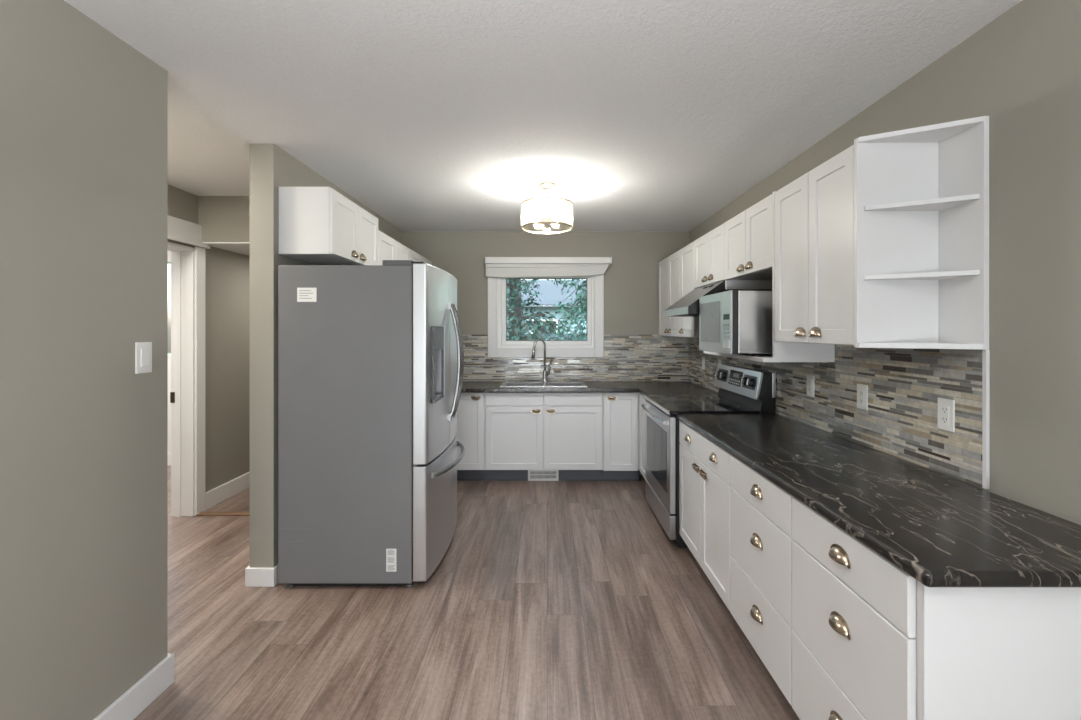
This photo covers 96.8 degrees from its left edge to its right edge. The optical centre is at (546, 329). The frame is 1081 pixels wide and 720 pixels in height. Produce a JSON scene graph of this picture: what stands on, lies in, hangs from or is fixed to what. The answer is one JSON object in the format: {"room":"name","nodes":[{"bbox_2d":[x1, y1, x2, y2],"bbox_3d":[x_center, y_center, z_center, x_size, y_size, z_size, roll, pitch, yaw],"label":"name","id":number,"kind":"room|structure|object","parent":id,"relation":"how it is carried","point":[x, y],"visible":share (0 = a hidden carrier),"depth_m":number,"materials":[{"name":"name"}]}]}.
{"room":"kitchen","nodes":[
{"label":"kitchen","id":0,"kind":"room"},
{"bbox_2d":[0,0,401,719],"bbox_3d":[-1.576,0.190,-0.545,0.132,2.440,11.110,0,0,0],"label":"wall","id":1,"kind":"structure","parent":0,"point":[84,112],"depth_m":1.58,"materials":[{"name":"beige paint"}]},
{"bbox_2d":[93,653,173,719],"bbox_3d":[-1.562,1.353,-2.087,0.136,0.115,8.026,0,0,0],"label":"baseboard","id":2,"kind":"structure","parent":1,"relation":"attached to","point":[129,705],"depth_m":1.77,"materials":[{"name":"white paint"}]},
{"bbox_2d":[135,342,151,373],"bbox_3d":[-1.504,0.103,1.793,0.012,0.116,0.070,0,0,0],"label":"light switch","id":3,"kind":"object","parent":1,"relation":"attached to","point":[143,350],"visible":1,"depth_m":1.78,"materials":[{"name":"white plastic"}]},
{"bbox_2d":[245,564,277,586],"bbox_3d":[-1.578,1.360,3.117,0.160,0.100,0.966,0,0,0],"label":"baseboard","id":4,"kind":"structure","parent":1,"relation":"attached to","point":[254,577],"depth_m":2.63,"materials":[{"name":"white paint"}]},
{"bbox_2d":[279,187,377,264],"bbox_3d":[-1.345,-0.617,3.064,0.329,0.378,0.733,0,0,0],"label":"upper cabinet","id":5,"kind":"object","parent":1,"relation":"attached to","point":[318,225],"visible":1,"depth_m":2.70,"materials":[{"name":"white paint"}]},
{"bbox_2d":[378,230,409,264],"bbox_3d":[-1.345,-0.383,3.824,0.329,0.685,0.781,0,0,0],"label":"upper cabinet","id":6,"kind":"object","parent":1,"relation":"attached to","point":[389,248],"visible":0.04,"depth_m":3.69,"materials":[{"name":"white paint"}]},
{"bbox_2d":[410,249,430,264],"bbox_3d":[-1.345,-0.383,4.606,0.329,0.685,0.781,0,0,0],"label":"upper cabinet","id":7,"kind":"object","parent":1,"relation":"attached to","point":[414,256],"visible":0.03,"depth_m":4.46,"materials":[{"name":"white paint"}]},
{"bbox_2d":[168,185,249,492],"bbox_3d":[-2.760,0.190,3.460,0.160,2.440,3.100,0,0,0],"label":"wall","id":8,"kind":"structure","parent":0,"point":[227,273],"depth_m":3.99,"materials":[{"name":"beige paint"}]},
{"bbox_2d":[168,215,209,516],"bbox_3d":[-2.743,0.302,3.245,0.205,2.215,1.040,0,0,0],"label":"door frame","id":9,"kind":"structure","parent":8,"relation":"in","point":[187,394],"depth_m":3.63,"materials":[{"name":"white paint"}]},
{"bbox_2d":[205,472,249,510],"bbox_3d":[-2.672,1.343,4.378,0.016,0.135,1.265,0,0,0],"label":"baseboard","id":10,"kind":"structure","parent":8,"relation":"attached to","point":[219,494],"depth_m":3.99,"materials":[{"name":"white paint"}]},
{"bbox_2d":[198,196,249,241],"bbox_3d":[-2.161,-0.855,4.350,1.038,0.350,1.320,0,0,0],"label":"wall","id":11,"kind":"structure","parent":0,"point":[221,218],"depth_m":3.69,"materials":[{"name":"beige paint"}]},
{"bbox_2d":[203,242,249,255],"bbox_3d":[-2.161,-0.674,4.355,1.038,0.012,1.310,0,0,0],"label":"ceiling","id":12,"kind":"structure","parent":0,"point":[238,247],"depth_m":3.84,"materials":[{"name":"beige paint"}]},
{"bbox_2d":[168,231,688,453],"bbox_3d":[-2.007,0.190,5.085,6.985,2.440,0.150,0,0,0],"label":"wall","id":13,"kind":"structure","parent":0,"point":[631,282],"depth_m":5.01,"materials":[{"name":"beige paint"}]},
{"bbox_2d":[168,454,170,464],"bbox_3d":[-4.170,1.350,5.003,2.660,0.120,0.015,0,0,0],"label":"baseboard","id":14,"kind":"structure","parent":13,"relation":"attached to","point":[169,455],"depth_m":5.00,"materials":[{"name":"white paint"}]},
{"bbox_2d":[488,274,603,356],"bbox_3d":[-0.013,-0.198,5.048,1.207,0.965,0.113,0,0,0],"label":"window","id":15,"kind":"structure","parent":13,"relation":"in","point":[498,344],"depth_m":4.99,"materials":[{"name":"white paint"}]},
{"bbox_2d":[486,264,608,277],"bbox_3d":[0.003,-0.612,4.963,1.270,0.143,0.035,0,0,0],"label":"shade","id":16,"kind":"object","parent":13,"relation":"attached to","point":[492,270],"depth_m":4.94,"materials":[{"name":"fabric"}]},
{"bbox_2d":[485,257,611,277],"bbox_3d":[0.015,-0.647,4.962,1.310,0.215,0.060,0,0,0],"label":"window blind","id":17,"kind":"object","parent":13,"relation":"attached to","point":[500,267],"visible":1,"depth_m":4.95,"materials":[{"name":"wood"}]},
{"bbox_2d":[462,335,688,380],"bbox_3d":[-0.017,0.291,5.005,2.982,0.486,0.010,0,0,0],"label":"backsplash","id":18,"kind":"structure","parent":13,"relation":"attached to","point":[626,357],"depth_m":5.00,"materials":[{"name":"tile"}]},
{"bbox_2d":[134,465,799,719],"bbox_3d":[-1.998,1.450,-0.530,7.205,0.080,11.380,0,0,0],"label":"floor","id":19,"kind":"structure","parent":0,"point":[545,600],"depth_m":2.27,"materials":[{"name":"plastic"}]},
{"bbox_2d":[196,512,249,515],"bbox_3d":[-2.161,1.404,3.670,1.002,0.012,0.060,0,0,0],"label":"trim","id":20,"kind":"structure","parent":19,"relation":"on","point":[200,513],"depth_m":3.64,"materials":[{"name":"brown wood"}]},
{"bbox_2d":[278,260,464,586],"bbox_3d":[-0.999,0.514,3.055,0.925,1.792,0.899,0,0,0],"label":"refrigerator","id":21,"kind":"object","parent":19,"relation":"on","point":[371,357],"visible":1,"depth_m":2.61,"materials":[{"name":"silver metal"}]},
{"bbox_2d":[299,290,312,298],"bbox_3d":[-1.308,-0.193,2.607,0.075,0.046,0.001,0,0,0],"label":"print","id":22,"kind":"object","parent":21,"relation":"attached to","point":[303,294],"depth_m":2.61,"materials":[{"name":"grey paper"}]},
{"bbox_2d":[388,557,394,570],"bbox_3d":[-0.846,1.250,2.607,0.040,0.112,0.001,0,0,0],"label":"print","id":23,"kind":"object","parent":21,"relation":"attached to","point":[391,560],"depth_m":2.61,"materials":[{"name":"grey paper"}]},
{"bbox_2d":[457,392,485,480],"bbox_3d":[-1.013,0.991,4.697,0.872,0.838,0.602,0,0,0],"label":"base cabinet","id":24,"kind":"object","parent":19,"relation":"on","point":[471,407],"visible":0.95,"depth_m":4.43,"materials":[{"name":"white paint"}]},
{"bbox_2d":[485,392,602,480],"bbox_3d":[-0.029,0.991,4.697,1.092,0.838,0.602,0,0,0],"label":"base cabinet","id":25,"kind":"object","parent":19,"relation":"on","point":[525,431],"visible":1,"depth_m":4.43,"materials":[{"name":"white paint"}]},
{"bbox_2d":[528,470,558,480],"bbox_3d":[-0.035,1.355,4.486,0.286,0.106,0.016,0,0,0],"label":"vent register","id":26,"kind":"object","parent":25,"relation":"attached to","point":[533,475],"visible":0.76,"depth_m":4.48,"materials":[{"name":"white plastic"}]},
{"bbox_2d":[461,381,717,394],"bbox_3d":[-0.015,0.553,4.434,2.979,0.036,1.131,0,0,0],"label":"countertop","id":27,"kind":"structure","parent":25,"relation":"on","point":[643,387],"depth_m":4.39,"materials":[{"name":"stone"}]},
{"bbox_2d":[531,338,552,381],"bbox_3d":[-0.064,0.304,4.869,0.254,0.446,0.088,0,0,-34],"label":"faucet","id":28,"kind":"object","parent":27,"relation":"on","point":[545,373],"visible":1,"depth_m":4.90,"materials":[{"name":"silver metal"}]},
{"bbox_2d":[500,381,586,386],"bbox_3d":[-0.033,0.619,4.730,0.815,0.182,0.450,0,0,0],"label":"sink","id":29,"kind":"object","parent":27,"relation":"in","point":[505,383],"visible":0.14,"depth_m":4.86,"materials":[{"name":"silver metal"}]},
{"bbox_2d":[602,392,638,480],"bbox_3d":[0.690,0.991,4.697,0.342,0.838,0.602,0,0,0],"label":"base cabinet","id":30,"kind":"object","parent":19,"relation":"on","point":[620,409],"visible":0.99,"depth_m":4.43,"materials":[{"name":"white paint"}]},
{"bbox_2d":[639,393,645,479],"bbox_3d":[1.148,0.991,4.156,0.650,0.838,0.568,0,0,0],"label":"base cabinet","id":31,"kind":"object","parent":19,"relation":"on","point":[642,399],"visible":0.02,"depth_m":4.30,"materials":[{"name":"white paint"}]},
{"bbox_2d":[679,420,730,611],"bbox_3d":[1.148,0.991,2.650,0.650,0.838,0.854,0,0,0],"label":"base cabinet","id":32,"kind":"object","parent":19,"relation":"on","point":[704,466],"visible":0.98,"depth_m":2.55,"materials":[{"name":"white paint"}]},
{"bbox_2d":[641,364,775,547],"bbox_3d":[1.097,0.840,3.474,0.749,1.138,0.781,0,0,0],"label":"range","id":33,"kind":"object","parent":19,"relation":"on","point":[742,390],"visible":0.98,"depth_m":3.27,"materials":[{"name":"silver metal"}]},
{"bbox_2d":[646,395,759,413],"bbox_3d":[1.079,0.531,3.475,0.582,0.021,0.774,0,0,0],"label":"cooktop","id":34,"kind":"object","parent":33,"relation":"in","point":[667,404],"depth_m":3.36,"materials":[{"name":"black glass"}]},
{"bbox_2d":[731,455,792,705],"bbox_3d":[1.148,0.991,1.944,0.650,0.838,0.554,0,0,0],"label":"base cabinet","id":35,"kind":"object","parent":19,"relation":"on","point":[761,511],"visible":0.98,"depth_m":1.88,"materials":[{"name":"white paint"}]},
{"bbox_2d":[792,497,1080,719],"bbox_3d":[1.153,0.991,1.382,0.660,0.838,0.567,0,0,0],"label":"base cabinet","id":36,"kind":"object","parent":19,"relation":"on","point":[871,641],"visible":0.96,"depth_m":1.13,"materials":[{"name":"white paint"}]},
{"bbox_2d":[678,414,1080,586],"bbox_3d":[1.155,0.553,2.067,0.639,0.036,2.025,0,0,0],"label":"countertop","id":37,"kind":"structure","parent":36,"relation":"on","point":[938,529],"depth_m":1.42,"materials":[{"name":"stone"}]},
{"bbox_2d":[64,0,1021,230],"bbox_3d":[-1.998,-1.080,-0.530,7.205,0.100,11.380,0,0,0],"label":"ceiling","id":38,"kind":"structure","parent":0,"point":[431,115],"depth_m":2.07,"materials":[{"name":"white paint"}]},
{"bbox_2d":[521,182,572,233],"bbox_3d":[0.000,-0.872,3.390,0.367,0.314,0.365,0,0,0],"label":"ceiling light","id":39,"kind":"object","parent":38,"relation":"attached to","point":[546,186],"visible":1,"depth_m":3.37,"materials":[{"name":"beige metal"}]},
{"bbox_2d":[533,213,545,221],"bbox_3d":[-0.049,-0.805,3.421,0.103,0.058,0.079,0,0,0],"label":"bulb","id":40,"kind":"object","parent":39,"relation":"attached to","point":[536,217],"depth_m":3.41,"materials":[{"name":"white glass"}]},
{"bbox_2d":[543,209,550,217],"bbox_3d":[0.000,-0.805,3.333,0.057,0.058,0.105,0,0,0],"label":"bulb","id":41,"kind":"object","parent":39,"relation":"attached to","point":[546,213],"depth_m":3.29,"materials":[{"name":"white glass"}]},
{"bbox_2d":[548,213,560,221],"bbox_3d":[0.049,-0.805,3.421,0.103,0.058,0.079,0,0,0],"label":"bulb","id":42,"kind":"object","parent":39,"relation":"attached to","point":[557,217],"depth_m":3.41,"materials":[{"name":"white glass"}]},
{"bbox_2d":[689,0,1080,524],"bbox_3d":[1.545,0.190,-0.530,0.120,2.440,11.380,0,0,0],"label":"wall","id":43,"kind":"structure","parent":0,"point":[1021,70],"depth_m":1.49,"materials":[{"name":"beige paint"}]},
{"bbox_2d":[659,250,679,336],"bbox_3d":[1.311,-0.328,4.596,0.346,0.775,0.801,0,0,0],"label":"upper cabinet","id":44,"kind":"object","parent":43,"relation":"attached to","point":[669,268],"visible":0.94,"depth_m":4.55,"materials":[{"name":"white paint"}]},
{"bbox_2d":[679,241,698,337],"bbox_3d":[1.311,-0.328,3.993,0.346,0.775,0.403,0,0,0],"label":"upper cabinet","id":45,"kind":"object","parent":43,"relation":"attached to","point":[689,326],"visible":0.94,"depth_m":3.99,"materials":[{"name":"white paint"}]},
{"bbox_2d":[702,357,704,369],"bbox_3d":[1.470,0.312,4.520,0.008,0.116,0.072,0,0,0],"label":"wall outlet","id":46,"kind":"object","parent":43,"relation":"attached to","point":[703,358],"visible":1,"depth_m":4.50,"materials":[{"name":"white plastic"}]},
{"bbox_2d":[694,221,726,287],"bbox_3d":[1.311,-0.521,3.465,0.346,0.387,0.648,0,0,0],"label":"upper cabinet","id":47,"kind":"object","parent":43,"relation":"attached to","point":[709,249],"visible":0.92,"depth_m":3.41,"materials":[{"name":"white paint"}]},
{"bbox_2d":[664,280,771,316],"bbox_3d":[1.200,-0.215,3.466,0.547,0.220,0.641,0,0,0],"label":"range hood","id":48,"kind":"object","parent":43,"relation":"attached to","point":[688,305],"visible":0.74,"depth_m":3.29,"materials":[{"name":"silver metal"}]},
{"bbox_2d":[725,194,771,279],"bbox_3d":[1.311,-0.520,2.808,0.346,0.390,0.663,0,0,0],"label":"upper cabinet","id":49,"kind":"object","parent":43,"relation":"attached to","point":[748,235],"visible":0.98,"depth_m":2.76,"materials":[{"name":"white paint"}]},
{"bbox_2d":[704,191,834,361],"bbox_3d":[1.296,-0.273,2.929,0.375,0.875,0.942,0,0,0],"label":"shelf","id":50,"kind":"object","parent":43,"relation":"attached to","point":[781,351],"visible":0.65,"depth_m":2.46,"materials":[{"name":"white paint"}]},
{"bbox_2d":[699,290,771,355],"bbox_3d":[1.194,-0.036,2.840,0.423,0.356,0.534,0,0,0],"label":"microwave","id":51,"kind":"object","parent":50,"relation":"on","point":[731,321],"visible":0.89,"depth_m":2.58,"materials":[{"name":"silver metal"}]},
{"bbox_2d":[807,375,814,396],"bbox_3d":[1.470,0.312,2.680,0.008,0.116,0.072,0,0,0],"label":"wall outlet","id":52,"kind":"object","parent":43,"relation":"attached to","point":[810,379],"visible":1,"depth_m":2.67,"materials":[{"name":"white plastic"}]},
{"bbox_2d":[808,380,811,391],"bbox_3d":[1.468,0.312,2.680,0.003,0.068,0.034,0,0,0],"label":"receptacle","id":53,"kind":"object","parent":52,"relation":"attached to","point":[809,381],"depth_m":2.68,"materials":[{"name":"white plastic"}]},
{"bbox_2d":[774,145,853,345],"bbox_3d":[1.311,-0.328,2.136,0.346,0.775,0.640,0,0,0],"label":"upper cabinet","id":54,"kind":"object","parent":43,"relation":"attached to","point":[814,213],"visible":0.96,"depth_m":2.08,"materials":[{"name":"white paint"}]},
{"bbox_2d":[689,337,981,486],"bbox_3d":[1.480,0.297,3.312,0.010,0.473,3.374,0,0,0],"label":"backsplash","id":55,"kind":"structure","parent":43,"relation":"attached to","point":[905,385],"depth_m":2.04,"materials":[{"name":"tile"}]},
{"bbox_2d":[857,384,867,409],"bbox_3d":[1.470,0.312,2.240,0.008,0.116,0.072,0,0,0],"label":"wall outlet","id":56,"kind":"object","parent":43,"relation":"attached to","point":[862,390],"visible":1,"depth_m":2.23,"materials":[{"name":"white plastic"}]},
{"bbox_2d":[859,389,863,404],"bbox_3d":[1.468,0.312,2.240,0.003,0.068,0.034,0,0,0],"label":"receptacle","id":57,"kind":"object","parent":56,"relation":"attached to","point":[861,391],"depth_m":2.24,"materials":[{"name":"white plastic"}]},
{"bbox_2d":[854,116,988,349],"bbox_3d":[1.322,-0.327,1.712,0.324,0.785,0.204,0,0,0],"label":"open corner shelf","id":58,"kind":"object","parent":43,"relation":"attached to","point":[921,194],"visible":1,"depth_m":1.80,"materials":[{"name":"white paint"}]},
{"bbox_2d":[938,398,954,431],"bbox_3d":[1.470,0.312,1.770,0.008,0.116,0.072,0,0,0],"label":"wall outlet","id":59,"kind":"object","parent":43,"relation":"attached to","point":[946,407],"visible":1,"depth_m":1.76,"materials":[{"name":"white plastic"}]},
{"bbox_2d":[941,405,948,424],"bbox_3d":[1.468,0.312,1.770,0.003,0.068,0.034,0,0,0],"label":"receptacle","id":60,"kind":"object","parent":59,"relation":"attached to","point":[944,408],"depth_m":1.77,"materials":[{"name":"white plastic"}]},
{"bbox_2d":[982,350,989,488],"bbox_3d":[1.479,0.300,1.617,0.012,0.467,0.014,0,0,0],"label":"trim","id":61,"kind":"structure","parent":43,"relation":"attached to","point":[985,353],"depth_m":1.61,"materials":[{"name":"white paint"}]},
{"label":"outside","id":62,"kind":"structure","parent":0,"visible":0},
{"bbox_3d":[0.000,1.860,32.655,60.000,0.100,54.690,0,0,0],"label":"garden","id":63,"kind":"object","parent":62,"visible":0},
{"bbox_2d":[507,279,583,339],"bbox_3d":[-0.647,-2.185,9.591,2.883,8.009,3.276,0,0,0],"label":"spruce tree","id":64,"kind":"object","parent":63,"relation":"on","point":[516,330],"visible":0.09,"depth_m":9.47,"materials":[{"name":"green plant"}]},
{"bbox_2d":[507,280,585,334],"bbox_3d":[0.000,-0.400,25.000,7.400,4.420,6.800,0,0,0],"label":"house","id":65,"kind":"structure","parent":63,"relation":"on","point":[550,296],"depth_m":22.18,"materials":[{"name":"blue"}]},
{"bbox_2d":[507,333,585,339],"bbox_3d":[0.050,0.935,18.060,12.100,1.750,0.120,0,0,0],"label":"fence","id":66,"kind":"object","parent":63,"relation":"on","point":[551,335],"visible":0.02,"depth_m":18.00,"materials":[{"name":"wood"}]},
{"bbox_2d":[546,279,585,339],"bbox_3d":[1.893,-2.186,13.023,3.944,8.008,4.208,0,0,0],"label":"cedar tree","id":67,"kind":"object","parent":63,"relation":"on","point":[582,303],"visible":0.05,"depth_m":13.04,"materials":[{"name":"green plant"}]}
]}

